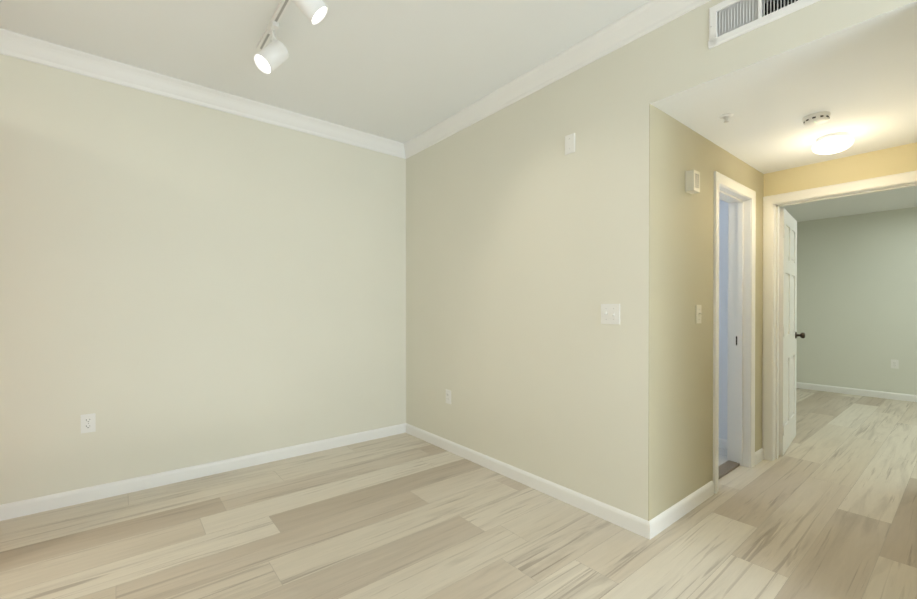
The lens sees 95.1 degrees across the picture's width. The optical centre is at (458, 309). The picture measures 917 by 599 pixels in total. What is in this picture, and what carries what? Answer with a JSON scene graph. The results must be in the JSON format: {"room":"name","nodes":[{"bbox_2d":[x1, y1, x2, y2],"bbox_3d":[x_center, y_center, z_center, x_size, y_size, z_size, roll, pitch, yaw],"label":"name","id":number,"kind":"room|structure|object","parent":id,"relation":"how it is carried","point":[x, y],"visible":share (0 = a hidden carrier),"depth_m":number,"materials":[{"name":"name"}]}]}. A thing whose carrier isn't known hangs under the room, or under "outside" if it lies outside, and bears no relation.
{"room":"empty living room","nodes":[
{"label":"empty living room","id":0,"kind":"room"},
{"bbox_2d":[0,54,405,504],"bbox_3d":[-1.882,-0.189,3.045,7.413,2.770,0.120,0,0,-39],"label":"wall","id":1,"kind":"structure","parent":0,"point":[183,284],"depth_m":2.91,"materials":[{"name":"beige paint"}]},
{"bbox_2d":[81,413,95,432],"bbox_3d":[-2.313,0.711,2.619,0.070,0.114,0.009,0,0,-39],"label":"outlet","id":2,"kind":"object","parent":1,"relation":"attached to","point":[88,422],"visible":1,"depth_m":2.62,"materials":[{"name":"white plastic"}]},
{"bbox_2d":[0,28,403,156],"bbox_3d":[-2.558,-1.511,2.377,5.130,0.118,0.062,0,0,-39],"label":"crown molding","id":3,"kind":"structure","parent":1,"relation":"attached to","point":[12,44],"depth_m":2.88,"materials":[{"name":"white paint"}]},
{"bbox_2d":[0,423,403,520],"bbox_3d":[-1.576,1.152,3.212,2.750,0.088,0.013,0,0,-39],"label":"baseboard","id":4,"kind":"structure","parent":1,"relation":"attached to","point":[78,496],"depth_m":2.90,"materials":[{"name":"white paint"}]},
{"bbox_2d":[0,0,649,142],"bbox_3d":[-0.596,-1.609,-0.048,5.540,0.100,6.540,0,0,-39],"label":"ceiling","id":5,"kind":"structure","parent":0,"point":[402,71],"depth_m":2.48,"materials":[{"name":"white paint"}]},
{"bbox_2d":[254,0,327,73],"bbox_3d":[-0.758,-1.425,1.980,0.202,0.287,1.368,0,0,-39],"label":"spotlight","id":6,"kind":"object","parent":5,"relation":"attached to","point":[272,56],"visible":1,"depth_m":2.24,"materials":[{"name":"white metal"}]},
{"bbox_2d":[0,388,916,598],"bbox_3d":[1.654,1.253,1.780,11.680,0.100,6.900,0,0,-39],"label":"floor","id":7,"kind":"structure","parent":0,"point":[824,506],"depth_m":2.24,"materials":[{"name":"brown wood"}]},
{"bbox_2d":[719,447,727,465],"bbox_3d":[0.970,1.187,3.817,1.733,0.012,2.268,0,0,-39],"label":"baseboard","id":8,"kind":"structure","parent":7,"relation":"on","point":[722,455],"depth_m":3.40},
{"bbox_2d":[718,460,739,479],"bbox_3d":[1.896,1.188,3.055,0.663,0.016,0.080,0,0,-39],"label":"threshold","id":9,"kind":"object","parent":7,"relation":"on","point":[726,467],"visible":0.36,"depth_m":3.13,"materials":[{"name":"brown"}]},
{"bbox_2d":[406,0,916,520],"bbox_3d":[0.603,-0.187,2.789,0.120,2.770,3.398,0,0,-39],"label":"wall","id":10,"kind":"structure","parent":0,"point":[527,247],"depth_m":2.66,"materials":[{"name":"beige paint"}]},
{"bbox_2d":[446,389,450,403],"bbox_3d":[-0.087,0.738,3.546,0.009,0.114,0.070,0,0,-39],"label":"outlet","id":11,"kind":"object","parent":10,"relation":"attached to","point":[448,396],"visible":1,"depth_m":3.54,"materials":[{"name":"white plastic"}]},
{"bbox_2d":[404,423,655,538],"bbox_3d":[0.254,1.152,3.122,0.013,0.088,2.391,0,0,-39],"label":"baseboard","id":12,"kind":"structure","parent":10,"relation":"attached to","point":[647,529],"depth_m":2.71,"materials":[{"name":"white paint"}]},
{"bbox_2d":[400,0,710,158],"bbox_3d":[1.443,-1.507,1.596,0.062,0.118,6.300,0,0,-39],"label":"crown molding","id":13,"kind":"structure","parent":10,"relation":"attached to","point":[643,19],"depth_m":2.58,"materials":[{"name":"white paint"}]},
{"bbox_2d":[565,133,574,154],"bbox_3d":[0.685,-1.019,2.580,0.009,0.116,0.072,0,0,-39],"label":"blank plate","id":14,"kind":"object","parent":10,"relation":"attached to","point":[570,144],"visible":1,"depth_m":2.58,"materials":[{"name":"white plastic"}]},
{"bbox_2d":[601,304,619,323],"bbox_3d":[0.853,0.025,2.367,0.022,0.114,0.116,0,0,-39],"label":"light switch","id":15,"kind":"object","parent":10,"relation":"attached to","point":[610,313],"visible":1,"depth_m":2.37,"materials":[{"name":"white plastic"}]},
{"bbox_2d":[708,0,819,48],"bbox_3d":[1.318,-1.320,1.825,0.061,0.190,0.405,0,0,-39],"label":"air vent","id":16,"kind":"object","parent":10,"relation":"in","point":[730,19],"visible":1,"depth_m":1.87,"materials":[{"name":"white metal"}]},
{"bbox_2d":[650,1,916,109],"bbox_3d":[1.359,-1.077,1.847,0.119,0.001,0.990,0,0,-39],"label":"ceiling soffit","id":17,"kind":"structure","parent":10,"relation":"attached to","point":[875,24],"depth_m":1.76,"materials":[{"name":"white paint"}]},
{"bbox_2d":[648,104,763,520],"bbox_3d":[1.679,0.058,2.837,1.853,2.280,0.140,0,0,-39],"label":"wall","id":18,"kind":"structure","parent":0,"point":[680,439],"depth_m":2.45,"materials":[{"name":"yellow paint"}]},
{"bbox_2d":[653,481,713,534],"bbox_3d":[1.333,1.155,2.465,0.810,0.088,0.013,0,0,-39],"label":"baseboard","id":19,"kind":"structure","parent":18,"relation":"attached to","point":[657,524],"depth_m":2.44,"materials":[{"name":"white paint"}]},
{"bbox_2d":[685,170,699,193],"bbox_3d":[1.383,-0.754,2.474,0.091,0.124,0.047,0,0,-39],"label":"box","id":20,"kind":"object","parent":18,"relation":"attached to","point":[692,181],"visible":1,"depth_m":2.45,"materials":[{"name":"beige plastic"}]},
{"bbox_2d":[696,305,701,323],"bbox_3d":[1.484,0.028,2.575,0.070,0.114,0.022,0,0,-39],"label":"light switch","id":21,"kind":"object","parent":18,"relation":"attached to","point":[698,313],"visible":1,"depth_m":2.57,"materials":[{"name":"beige plastic"}]},
{"bbox_2d":[713,171,755,493],"bbox_3d":[1.915,0.147,3.027,0.769,2.098,0.176,0,0,-39],"label":"door frame","id":22,"kind":"structure","parent":18,"relation":"attached to","point":[739,198],"depth_m":3.19,"materials":[{"name":"white paint"}]},
{"bbox_2d":[755,448,763,464],"bbox_3d":[2.362,1.151,3.295,0.220,0.088,0.013,0,0,-39],"label":"baseboard","id":23,"kind":"structure","parent":18,"relation":"attached to","point":[759,455],"depth_m":3.28,"materials":[{"name":"white paint"}]},
{"bbox_2d":[719,199,727,439],"bbox_3d":[1.677,-0.003,2.928,1.680,2.400,0.004,0,0,-39],"label":"wall","id":24,"kind":"structure","parent":0,"point":[723,288],"depth_m":3.18,"materials":[{"name":"paint"}]},
{"bbox_2d":[719,438,726,448],"bbox_3d":[1.557,1.146,4.290,0.216,0.088,2.260,0,0,-39],"label":"baseboard","id":25,"kind":"structure","parent":24,"relation":"attached to","point":[722,443],"depth_m":3.58,"materials":[{"name":"white paint"}]},
{"bbox_2d":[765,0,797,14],"bbox_3d":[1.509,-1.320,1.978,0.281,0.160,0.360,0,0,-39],"label":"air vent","id":26,"kind":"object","parent":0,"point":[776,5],"depth_m":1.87,"materials":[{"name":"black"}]},
{"bbox_2d":[661,17,916,173],"bbox_3d":[2.080,-1.131,2.429,1.733,0.100,0.990,0,0,-39],"label":"ceiling","id":27,"kind":"structure","parent":0,"point":[863,90],"depth_m":2.22,"materials":[{"name":"white paint"}]},
{"bbox_2d":[719,113,733,122],"bbox_3d":[1.493,-1.062,2.336,0.068,0.036,0.068,0,0,-39],"label":"sprinkler","id":28,"kind":"object","parent":27,"relation":"attached to","point":[726,116],"visible":1,"depth_m":2.33,"materials":[{"name":"white metal"}]},
{"bbox_2d":[802,111,830,125],"bbox_3d":[2.000,-1.060,2.343,0.120,0.040,0.120,0,0,-39],"label":"smoke detector","id":29,"kind":"object","parent":27,"relation":"attached to","point":[817,118],"visible":1,"depth_m":2.31,"materials":[{"name":"white plastic"}]},
{"bbox_2d":[812,132,853,154],"bbox_3d":[2.341,-1.032,2.624,0.196,0.099,0.196,0,0,-39],"label":"flush-mount dome light","id":30,"kind":"object","parent":27,"relation":"attached to","point":[832,143],"visible":1,"depth_m":2.57,"materials":[{"name":"white glass"}]},
{"bbox_2d":[764,142,916,196],"bbox_3d":[3.456,-0.100,2.219,0.140,2.600,3.332,0,0,-39],"label":"wall","id":31,"kind":"structure","parent":0,"point":[889,161],"depth_m":2.98,"materials":[{"name":"paint"}]},
{"bbox_2d":[779,208,804,455],"bbox_3d":[2.890,0.179,3.679,0.788,2.012,0.175,0,0,-45],"label":"door","id":32,"kind":"structure","parent":31,"relation":"in","point":[788,334],"depth_m":3.57,"materials":[{"name":"white paint"}]},
{"bbox_2d":[762,170,916,460],"bbox_3d":[2.788,0.147,3.049,0.176,2.098,0.926,0,0,-39],"label":"door frame","id":33,"kind":"structure","parent":31,"relation":"attached to","point":[772,204],"depth_m":3.32,"materials":[{"name":"white paint"}]},
{"bbox_2d":[780,186,916,221],"bbox_3d":[4.688,-1.358,3.893,3.927,0.100,4.640,0,0,-39],"label":"ceiling","id":34,"kind":"structure","parent":0,"point":[902,198],"depth_m":5.29,"materials":[{"name":"white paint"}]},
{"bbox_2d":[796,207,916,394],"bbox_3d":[6.170,-0.114,5.094,0.120,2.600,4.640,0,0,-39],"label":"wall","id":35,"kind":"structure","parent":0,"point":[857,299],"depth_m":5.79,"materials":[{"name":"paint"}]},
{"bbox_2d":[796,382,916,401],"bbox_3d":[6.118,1.143,5.058,0.013,0.088,4.400,0,0,-39],"label":"baseboard","id":36,"kind":"structure","parent":35,"relation":"attached to","point":[877,394],"depth_m":5.77,"materials":[{"name":"white paint"}]},
{"bbox_2d":[891,359,898,368],"bbox_3d":[5.745,0.717,5.522,0.009,0.114,0.070,0,0,-39],"label":"outlet","id":37,"kind":"object","parent":35,"relation":"attached to","point":[894,363],"visible":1,"depth_m":5.51,"materials":[{"name":"white plastic"}]}
]}

